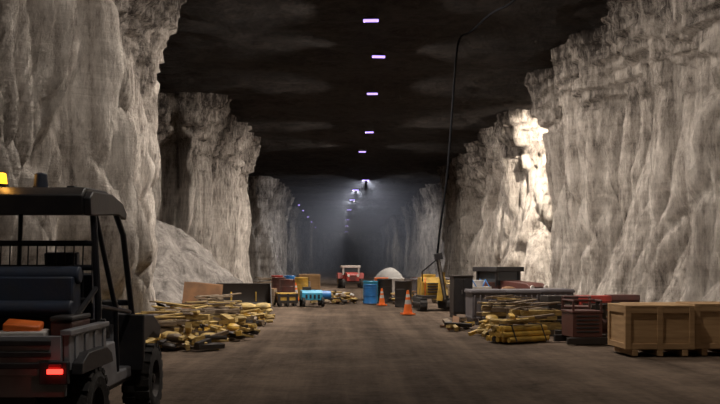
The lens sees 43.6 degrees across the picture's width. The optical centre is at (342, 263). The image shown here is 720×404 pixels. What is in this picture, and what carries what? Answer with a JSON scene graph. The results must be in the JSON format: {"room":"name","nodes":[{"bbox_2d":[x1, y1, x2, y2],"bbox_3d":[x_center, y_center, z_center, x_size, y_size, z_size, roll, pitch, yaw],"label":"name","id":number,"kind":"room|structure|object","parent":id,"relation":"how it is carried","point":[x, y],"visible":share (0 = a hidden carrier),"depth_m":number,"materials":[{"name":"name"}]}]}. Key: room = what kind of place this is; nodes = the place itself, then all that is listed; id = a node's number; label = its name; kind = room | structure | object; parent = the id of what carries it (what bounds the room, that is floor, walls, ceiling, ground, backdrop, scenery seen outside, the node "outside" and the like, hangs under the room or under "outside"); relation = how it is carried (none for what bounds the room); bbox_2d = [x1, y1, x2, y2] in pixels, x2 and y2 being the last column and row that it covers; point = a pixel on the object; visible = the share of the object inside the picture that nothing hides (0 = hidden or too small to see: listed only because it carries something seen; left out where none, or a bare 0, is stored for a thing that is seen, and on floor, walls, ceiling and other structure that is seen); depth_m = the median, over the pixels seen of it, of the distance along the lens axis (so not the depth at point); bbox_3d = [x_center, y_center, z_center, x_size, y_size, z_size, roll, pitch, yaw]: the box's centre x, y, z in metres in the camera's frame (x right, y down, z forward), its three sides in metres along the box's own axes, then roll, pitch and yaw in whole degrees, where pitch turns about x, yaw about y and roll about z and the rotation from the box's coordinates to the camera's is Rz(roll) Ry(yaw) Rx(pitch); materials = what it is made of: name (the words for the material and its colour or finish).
{"room":"underground passage","nodes":[
{"label":"underground passage","id":0,"kind":"room"},
{"bbox_2d":[247,176,293,280],"bbox_3d":[-11.720,-3.024,88.118,13.718,9.416,26.853,0,0,0],"label":"pillar","id":1,"kind":"structure","parent":0,"point":[271,202],"depth_m":76.21,"materials":[{"name":"grey stone"}]},
{"bbox_2d":[286,207,306,275],"bbox_3d":[-11.661,-3.026,127.082,13.301,9.411,28.551,0,0,0],"label":"pillar","id":2,"kind":"structure","parent":0,"point":[296,218],"depth_m":119.39,"materials":[{"name":"grey stone"}]},
{"bbox_2d":[301,221,318,271],"bbox_3d":[-11.668,-3.021,172.094,13.851,9.425,38.174,0,0,0],"label":"pillar","id":3,"kind":"structure","parent":0,"point":[309,233],"depth_m":155.38,"materials":[{"name":"grey stone"}]},
{"bbox_2d":[314,232,384,269],"bbox_3d":[1.000,-3.125,212.067,54.000,9.550,3.008,0,0,0],"label":"wall","id":4,"kind":"structure","parent":0,"point":[333,249],"depth_m":212.32,"materials":[{"name":"grey stone"}]},
{"bbox_2d":[157,0,608,232],"bbox_3d":[1.000,-7.364,104.000,56.000,0.660,220.000,0,0,0],"label":"ceiling","id":5,"kind":"structure","parent":0,"point":[300,73],"depth_m":35.91,"materials":[{"name":"stone"}]},
{"bbox_2d":[363,7,378,21],"bbox_3d":[0.800,-7.250,25.800,0.460,0.640,0.140,0,0,3],"label":"ceiling lamp","id":6,"kind":"object","parent":5,"relation":"hanging from","point":[368,18],"depth_m":25.75,"materials":[{"name":"white plastic"}]},
{"bbox_2d":[367,84,377,94],"bbox_3d":[1.200,-7.250,36.900,0.460,0.640,0.140,0,0,2],"label":"ceiling lamp","id":7,"kind":"object","parent":5,"relation":"hanging from","point":[371,92],"depth_m":36.85,"materials":[{"name":"white plastic"}]},
{"bbox_2d":[372,45,385,57],"bbox_3d":[1.200,-7.250,30.300,0.460,0.640,0.140,0,0,-5],"label":"ceiling lamp","id":8,"kind":"object","parent":5,"relation":"hanging from","point":[376,55],"depth_m":30.25,"materials":[{"name":"white plastic"}]},
{"bbox_2d":[436,0,515,253],"bbox_3d":[3.992,-3.789,25.331,0.902,7.088,6.906,0,0,-12],"label":"power cable","id":9,"kind":"object","parent":5,"relation":"hanging from","point":[512,1],"visible":0.99,"depth_m":28.45,"materials":[{"name":"rubber"}]},
{"bbox_2d":[380,215,406,273],"bbox_3d":[14.273,-3.021,162.027,14.305,9.425,58.516,0,0,0],"label":"pillar","id":10,"kind":"structure","parent":0,"point":[393,233],"depth_m":140.96,"materials":[{"name":"grey stone"}]},
{"bbox_2d":[109,270,719,403],"bbox_3d":[1.000,1.478,104.000,56.000,0.040,220.000,0,0,0],"label":"floor","id":11,"kind":"structure","parent":0,"point":[358,352],"depth_m":12.89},
{"bbox_2d":[0,173,162,403],"bbox_3d":[-2.660,0.354,7.753,1.680,2.218,2.926,0,0,0],"label":"utility vehicle","id":12,"kind":"object","parent":11,"relation":"on","point":[61,343],"visible":1,"depth_m":7.10,"materials":[{"name":"metal"}]},
{"bbox_2d":[0,0,186,314],"bbox_3d":[-10.854,-3.028,12.094,14.986,9.418,30.777,0,0,0],"label":"salt pillar","id":13,"kind":"object","parent":11,"relation":"on","point":[79,85],"visible":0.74,"depth_m":15.53,"materials":[{"name":"grey stone"}]},
{"bbox_2d":[146,338,156,342],"bbox_3d":[-3.819,1.261,15.388,1.284,0.452,1.188,0,0,0],"label":"heap","id":14,"kind":"object","parent":11,"relation":"on","point":[149,340],"visible":0.02,"depth_m":15.31,"materials":[{"name":"yellow paint"}]},
{"bbox_2d":[135,311,192,334],"bbox_3d":[-3.534,1.171,17.040,1.386,0.559,1.283,0,0,-20],"label":"stack","id":15,"kind":"object","parent":11,"relation":"on","point":[166,321],"visible":0.39,"depth_m":16.82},
{"bbox_2d":[149,301,209,333],"bbox_3d":[-3.508,1.097,18.651,1.446,0.707,1.236,0,0,17],"label":"stack","id":16,"kind":"object","parent":11,"relation":"on","point":[197,315],"visible":0.41,"depth_m":18.59,"materials":[{"name":"brown wood"}]},
{"bbox_2d":[155,322,229,350],"bbox_3d":[-2.744,1.234,15.600,1.520,0.484,1.380,0,0,0],"label":"heap","id":17,"kind":"object","parent":11,"relation":"on","point":[168,340],"visible":0.95,"depth_m":15.25,"materials":[{"name":"wood"}]},
{"bbox_2d":[153,219,242,307],"bbox_3d":[-7.000,-0.142,33.600,8.200,3.244,8.000,0,0,0],"label":"pile","id":18,"kind":"object","parent":11,"relation":"on","point":[181,259],"visible":0.2,"depth_m":32.43,"materials":[{"name":"white stone"}]},
{"bbox_2d":[181,282,222,308],"bbox_3d":[-3.957,0.990,25.295,1.160,0.996,0.814,0,0,-9],"label":"sheets","id":19,"kind":"object","parent":11,"relation":"on","point":[191,289],"visible":0.51,"depth_m":25.04,"materials":[{"name":"brown wood"}]},
{"bbox_2d":[152,92,260,282],"bbox_3d":[-11.492,-3.024,48.212,13.447,9.419,20.545,0,0,0],"label":"salt pillar","id":20,"kind":"object","parent":11,"relation":"on","point":[208,156],"visible":0.3,"depth_m":40.50,"materials":[{"name":"grey stone"}]},
{"bbox_2d":[177,301,245,327],"bbox_3d":[-2.990,1.145,20.428,1.484,0.611,1.213,0,0,-29],"label":"stack","id":21,"kind":"object","parent":11,"relation":"on","point":[220,308],"visible":0.42,"depth_m":20.29,"materials":[{"name":"brown wood"}]},
{"bbox_2d":[184,293,241,312],"bbox_3d":[-3.239,1.091,22.529,1.428,0.719,1.089,0,0,-6],"label":"stack","id":22,"kind":"object","parent":11,"relation":"on","point":[208,298],"visible":0.37,"depth_m":22.40,"materials":[{"name":"brown wood"}]},
{"bbox_2d":[194,314,259,337],"bbox_3d":[-2.296,1.233,18.007,1.244,0.491,1.992,0,0,0],"label":"heap","id":23,"kind":"object","parent":11,"relation":"on","point":[236,329],"visible":0.84,"depth_m":17.58,"materials":[{"name":"yellow paint"}]},
{"bbox_2d":[216,283,271,308],"bbox_3d":[-3.006,1.000,27.254,1.680,0.851,1.389,0,0,-7],"label":"storage bin","id":24,"kind":"object","parent":11,"relation":"on","point":[254,293],"visible":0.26,"depth_m":27.61,"materials":[{"name":"metal"}]},
{"bbox_2d":[239,303,271,314],"bbox_3d":[-2.373,1.247,24.200,0.960,0.404,0.789,0,0,-6],"label":"sacks","id":25,"kind":"object","parent":11,"relation":"on","point":[245,306],"visible":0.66,"depth_m":23.91,"materials":[{"name":"beige fabric"}]},
{"bbox_2d":[241,308,274,324],"bbox_3d":[-2.146,1.250,21.737,0.972,0.395,1.651,0,0,0],"label":"heap","id":26,"kind":"object","parent":11,"relation":"on","point":[256,316],"visible":0.74,"depth_m":21.39,"materials":[{"name":"wood"}]},
{"bbox_2d":[255,277,271,287],"bbox_3d":[-3.346,1.027,41.149,1.695,0.846,1.360,0,0,-6],"label":"stack","id":27,"kind":"object","parent":11,"relation":"on","point":[262,278],"visible":0.13,"depth_m":40.94,"materials":[{"name":"brown wood"}]},
{"bbox_2d":[271,288,276,305],"bbox_3d":[-2.600,1.151,31.400,0.503,0.598,0.603,0,0,6],"label":"wooden crate","id":28,"kind":"object","parent":11,"relation":"on","point":[274,290],"visible":0.38,"depth_m":31.15,"materials":[{"name":"brown wood"}]},
{"bbox_2d":[272,277,285,292],"bbox_3d":[-2.750,1.010,38.500,0.608,0.880,0.608,0,0,0],"label":"drum","id":29,"kind":"object","parent":11,"relation":"on","point":[275,280],"visible":0.48,"depth_m":38.22,"materials":[{"name":"red paint"}]},
{"bbox_2d":[275,292,297,305],"bbox_3d":[-1.950,1.226,31.200,0.703,0.448,0.703,0,0,-11],"label":"wooden crate","id":30,"kind":"object","parent":11,"relation":"on","point":[292,297],"visible":1,"depth_m":30.88,"materials":[{"name":"wood"}]},
{"bbox_2d":[280,279,294,292],"bbox_3d":[-2.100,1.010,34.000,0.608,0.880,0.608,0,0,0],"label":"drum","id":31,"kind":"object","parent":11,"relation":"on","point":[286,285],"visible":0.62,"depth_m":33.74,"materials":[{"name":"red paint"}]},
{"bbox_2d":[284,276,295,278],"bbox_3d":[-2.600,1.010,44.000,0.608,0.880,0.608,0,0,0],"label":"drum","id":32,"kind":"object","parent":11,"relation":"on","point":[287,277],"visible":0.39,"depth_m":43.74,"materials":[{"name":"blue plastic"}]},
{"bbox_2d":[295,277,307,298],"bbox_3d":[-1.750,1.010,38.000,0.608,0.880,0.608,0,0,0],"label":"drum","id":33,"kind":"object","parent":11,"relation":"on","point":[301,282],"visible":0.47,"depth_m":37.73,"materials":[{"name":"yellow paint"}]},
{"bbox_2d":[298,274,319,289],"bbox_3d":[-1.800,1.001,48.000,1.103,0.898,1.003,0,0,-6],"label":"wooden crate","id":34,"kind":"object","parent":11,"relation":"on","point":[314,279],"visible":0.62,"depth_m":47.54,"materials":[{"name":"brown wood"}]},
{"bbox_2d":[299,281,343,306],"bbox_3d":[-0.694,1.033,31.039,1.518,0.865,1.170,0,0,-9],"label":"air compressor","id":35,"kind":"object","parent":11,"relation":"on","point":[306,293],"visible":1,"depth_m":30.63,"materials":[{"name":"paint"}]},
{"bbox_2d":[310,291,362,303],"bbox_3d":[-0.235,1.226,33.217,2.018,0.491,1.704,0,0,0],"label":"heap","id":36,"kind":"object","parent":11,"relation":"on","point":[345,297],"visible":0.7,"depth_m":32.94,"materials":[{"name":"wood"}]},
{"bbox_2d":[337,265,363,287],"bbox_3d":[0.504,0.777,54.960,1.600,1.373,2.240,0,0,-6],"label":"tractor","id":37,"kind":"object","parent":11,"relation":"on","point":[349,273],"visible":0.98,"depth_m":55.02,"materials":[{"name":"metal"}]},
{"bbox_2d":[363,284,376,303],"bbox_3d":[1.000,1.100,33.000,0.528,0.700,0.528,0,0,0],"label":"drum","id":38,"kind":"object","parent":11,"relation":"on","point":[369,290],"visible":1,"depth_m":32.80,"materials":[{"name":"blue metal"}]},
{"bbox_2d":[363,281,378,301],"bbox_3d":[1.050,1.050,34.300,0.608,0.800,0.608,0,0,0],"label":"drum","id":39,"kind":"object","parent":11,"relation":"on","point":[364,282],"visible":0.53,"depth_m":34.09,"materials":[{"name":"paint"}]},
{"bbox_2d":[374,277,387,280],"bbox_3d":[1.600,1.010,37.600,0.608,0.880,0.608,0,0,0],"label":"drum","id":40,"kind":"object","parent":11,"relation":"on","point":[376,278],"visible":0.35,"depth_m":37.45,"materials":[{"name":"orange plastic"}]},
{"bbox_2d":[377,288,386,305],"bbox_3d":[1.360,1.150,31.500,0.309,0.600,0.309,0,0,-11],"label":"traffic cone","id":41,"kind":"object","parent":11,"relation":"on","point":[381,299],"visible":1,"depth_m":31.43,"materials":[{"name":"orange plastic"}]},
{"bbox_2d":[377,279,391,301],"bbox_3d":[1.600,1.010,34.600,0.608,0.880,0.608,0,0,0],"label":"drum","id":42,"kind":"object","parent":11,"relation":"on","point":[386,284],"visible":0.7,"depth_m":34.34,"materials":[{"name":"black metal"}]},
{"bbox_2d":[373,268,404,280],"bbox_3d":[2.350,0.835,46.000,1.900,1.291,1.900,0,0,0],"label":"pile","id":43,"kind":"object","parent":11,"relation":"on","point":[389,273],"visible":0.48,"depth_m":45.55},
{"bbox_2d":[390,278,404,296],"bbox_3d":[2.200,1.010,36.500,0.608,0.880,0.608,0,0,0],"label":"drum","id":44,"kind":"object","parent":11,"relation":"on","point":[393,279],"visible":0.35,"depth_m":36.26,"materials":[{"name":"white paint"}]},
{"bbox_2d":[388,291,416,303],"bbox_3d":[2.316,1.159,33.226,1.261,0.618,1.679,0,0,0],"label":"heap","id":45,"kind":"object","parent":11,"relation":"on","point":[391,299],"visible":0.16,"depth_m":33.07,"materials":[{"name":"yellow paint"}]},
{"bbox_2d":[395,281,411,306],"bbox_3d":[2.050,1.010,30.600,0.608,0.880,0.608,0,0,0],"label":"cabinet","id":46,"kind":"object","parent":11,"relation":"on","point":[401,287],"visible":0.85,"depth_m":30.35,"materials":[{"name":"grey metal"}]},
{"bbox_2d":[400,290,415,314],"bbox_3d":[1.860,1.100,25.800,0.360,0.700,0.360,0,0,-11],"label":"traffic cone","id":47,"kind":"object","parent":11,"relation":"on","point":[407,307],"visible":1,"depth_m":25.72,"materials":[{"name":"orange plastic"}]},
{"bbox_2d":[410,278,417,293],"bbox_3d":[3.400,1.039,39.000,0.860,0.822,1.060,0,0,-6],"label":"bin","id":48,"kind":"object","parent":11,"relation":"on","point":[414,280],"visible":0.23,"depth_m":38.48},
{"bbox_2d":[413,253,449,309],"bbox_3d":[2.853,0.541,28.570,1.090,1.779,1.460,0,0,-6],"label":"rig","id":49,"kind":"object","parent":11,"relation":"on","point":[429,286],"visible":0.91,"depth_m":28.20,"materials":[{"name":"metal"}]},
{"bbox_2d":[432,280,449,302],"bbox_3d":[3.905,1.017,33.951,1.708,0.865,1.474,0,0,-6],"label":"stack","id":50,"kind":"object","parent":11,"relation":"on","point":[447,281],"visible":0.06,"depth_m":33.85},
{"bbox_2d":[446,283,449,297],"bbox_3d":[3.900,1.051,30.300,0.903,0.798,0.903,0,0,-6],"label":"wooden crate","id":51,"kind":"object","parent":11,"relation":"on","point":[447,284],"visible":0.13,"depth_m":29.81,"materials":[{"name":"brown wood"}]},
{"bbox_2d":[440,316,474,331],"bbox_3d":[2.564,1.316,20.154,0.770,0.306,1.443,0,0,10],"label":"heap","id":52,"kind":"object","parent":11,"relation":"on","point":[456,323],"visible":1,"depth_m":19.81,"materials":[{"name":"metal"}]},
{"bbox_2d":[449,275,473,316],"bbox_3d":[3.201,0.880,24.392,0.560,1.140,0.575,0,0,-6],"label":"base cabinet","id":53,"kind":"object","parent":11,"relation":"on","point":[458,284],"visible":0.76,"depth_m":24.13,"materials":[{"name":"metal"}]},
{"bbox_2d":[473,279,490,288],"bbox_3d":[3.850,0.943,26.000,0.840,1.015,0.800,0,0,-11],"label":"bag","id":54,"kind":"object","parent":11,"relation":"on","point":[477,284],"visible":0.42,"depth_m":25.79,"materials":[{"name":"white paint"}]},
{"bbox_2d":[464,289,506,323],"bbox_3d":[3.500,1.039,22.200,0.860,0.822,1.060,0,0,-2],"label":"bin","id":55,"kind":"object","parent":11,"relation":"on","point":[473,296],"visible":0.66,"depth_m":21.70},
{"bbox_2d":[468,315,512,336],"bbox_3d":[3.007,1.250,18.168,0.899,0.437,1.241,0,0,0],"label":"heap","id":56,"kind":"object","parent":11,"relation":"on","point":[484,328],"visible":0.37,"depth_m":18.04,"materials":[{"name":"wood"}]},
{"bbox_2d":[437,109,552,287],"bbox_3d":[14.259,-3.026,57.464,14.192,9.419,31.862,0,0,0],"label":"salt pillar","id":57,"kind":"object","parent":11,"relation":"on","point":[498,212],"visible":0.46,"depth_m":46.48,"materials":[{"name":"grey stone"}]},
{"bbox_2d":[477,295,533,318],"bbox_3d":[3.647,1.059,20.036,1.326,0.782,1.028,0,0,11],"label":"stack","id":58,"kind":"object","parent":11,"relation":"on","point":[494,307],"visible":0.41,"depth_m":19.85,"materials":[{"name":"brown wood"}]},
{"bbox_2d":[501,286,515,288],"bbox_3d":[4.590,1.037,24.613,1.412,0.846,1.264,0,0,0],"label":"heap","id":59,"kind":"object","parent":11,"relation":"on","point":[506,287],"visible":0.05,"depth_m":24.57,"materials":[{"name":"metal"}]},
{"bbox_2d":[473,267,547,288],"bbox_3d":[5.123,0.777,27.267,1.600,1.373,2.240,0,0,-34],"label":"tractor","id":60,"kind":"object","parent":11,"relation":"on","point":[496,277],"visible":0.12,"depth_m":27.24,"materials":[{"name":"metal"}]},
{"bbox_2d":[486,313,554,342],"bbox_3d":[3.309,1.187,16.887,1.278,0.507,0.750,0,0,-29],"label":"bundle","id":61,"kind":"object","parent":11,"relation":"on","point":[533,331],"visible":1,"depth_m":16.66,"materials":[{"name":"yellow paint"}]},
{"bbox_2d":[502,289,540,305],"bbox_3d":[4.380,1.039,22.300,0.860,0.822,1.060,0,0,1],"label":"bin","id":62,"kind":"object","parent":11,"relation":"on","point":[532,293],"visible":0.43,"depth_m":21.80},
{"bbox_2d":[504,299,561,334],"bbox_3d":[3.824,1.086,18.574,1.163,0.727,0.936,0,0,-20],"label":"stack","id":63,"kind":"object","parent":11,"relation":"on","point":[551,323],"visible":0.66,"depth_m":18.29,"materials":[{"name":"brown wood"}]},
{"bbox_2d":[531,288,574,304],"bbox_3d":[5.300,1.039,22.800,0.860,0.822,1.060,0,0,-2],"label":"bin","id":64,"kind":"object","parent":11,"relation":"on","point":[544,291],"visible":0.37,"depth_m":22.29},
{"bbox_2d":[540,295,577,323],"bbox_3d":[4.852,1.080,20.189,0.720,0.740,0.478,0,0,-11],"label":"tool chest","id":65,"kind":"object","parent":11,"relation":"on","point":[543,298],"visible":0.23,"depth_m":19.97,"materials":[{"name":"metal"}]},
{"bbox_2d":[554,299,607,344],"bbox_3d":[4.500,1.050,16.600,1.000,0.800,0.800,0,0,-6],"label":"pump skid","id":66,"kind":"object","parent":11,"relation":"on","point":[579,326],"visible":0.93,"depth_m":16.30,"materials":[{"name":"metal"}]},
{"bbox_2d":[555,295,606,334],"bbox_3d":[4.850,1.050,18.300,1.000,0.800,0.800,0,0,17],"label":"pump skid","id":67,"kind":"object","parent":11,"relation":"on","point":[597,307],"visible":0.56,"depth_m":18.14,"materials":[{"name":"metal"}]},
{"bbox_2d":[574,295,611,318],"bbox_3d":[5.601,1.080,20.189,0.720,0.740,0.478,0,0,-6],"label":"tool chest","id":68,"kind":"object","parent":11,"relation":"on","point":[606,299],"visible":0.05,"depth_m":20.00,"materials":[{"name":"red paint"}]},
{"bbox_2d":[605,294,639,302],"bbox_3d":[6.449,1.080,20.789,0.720,0.740,0.478,0,0,6],"label":"tool chest","id":69,"kind":"object","parent":11,"relation":"on","point":[616,298],"visible":0.09,"depth_m":20.59,"materials":[{"name":"red paint"}]},
{"bbox_2d":[525,0,719,301],"bbox_3d":[14.210,-3.021,17.323,14.632,9.420,41.656,0,0,0],"label":"salt pillar","id":70,"kind":"object","parent":11,"relation":"on","point":[629,105],"visible":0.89,"depth_m":25.22,"materials":[{"name":"grey stone"}]},
{"bbox_2d":[620,302,675,302],"bbox_3d":[5.900,1.091,16.700,1.203,0.718,1.003,0,0,-3],"label":"wooden crate","id":71,"kind":"object","parent":11,"relation":"on","point":[620,302],"visible":0.02,"depth_m":17.09,"materials":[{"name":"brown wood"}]},
{"bbox_2d":[608,303,694,355],"bbox_3d":[4.980,1.051,14.600,1.103,0.798,0.903,0,0,-1],"label":"wooden crate","id":72,"kind":"object","parent":11,"relation":"on","point":[650,328],"visible":1,"depth_m":14.17,"materials":[{"name":"brown wood"}]},
{"bbox_2d":[676,301,719,354],"bbox_3d":[6.140,1.041,14.700,1.103,0.818,0.903,0,0,2],"label":"wooden crate","id":73,"kind":"object","parent":11,"relation":"on","point":[707,314],"visible":0.71,"depth_m":14.28,"materials":[{"name":"brown wood"}]},
{"bbox_2d":[400,183,445,276],"bbox_3d":[14.239,-3.022,100.694,14.235,9.417,41.899,0,0,0],"label":"pillar","id":74,"kind":"structure","parent":0,"point":[422,213],"depth_m":87.71,"materials":[{"name":"grey stone"}]}
]}

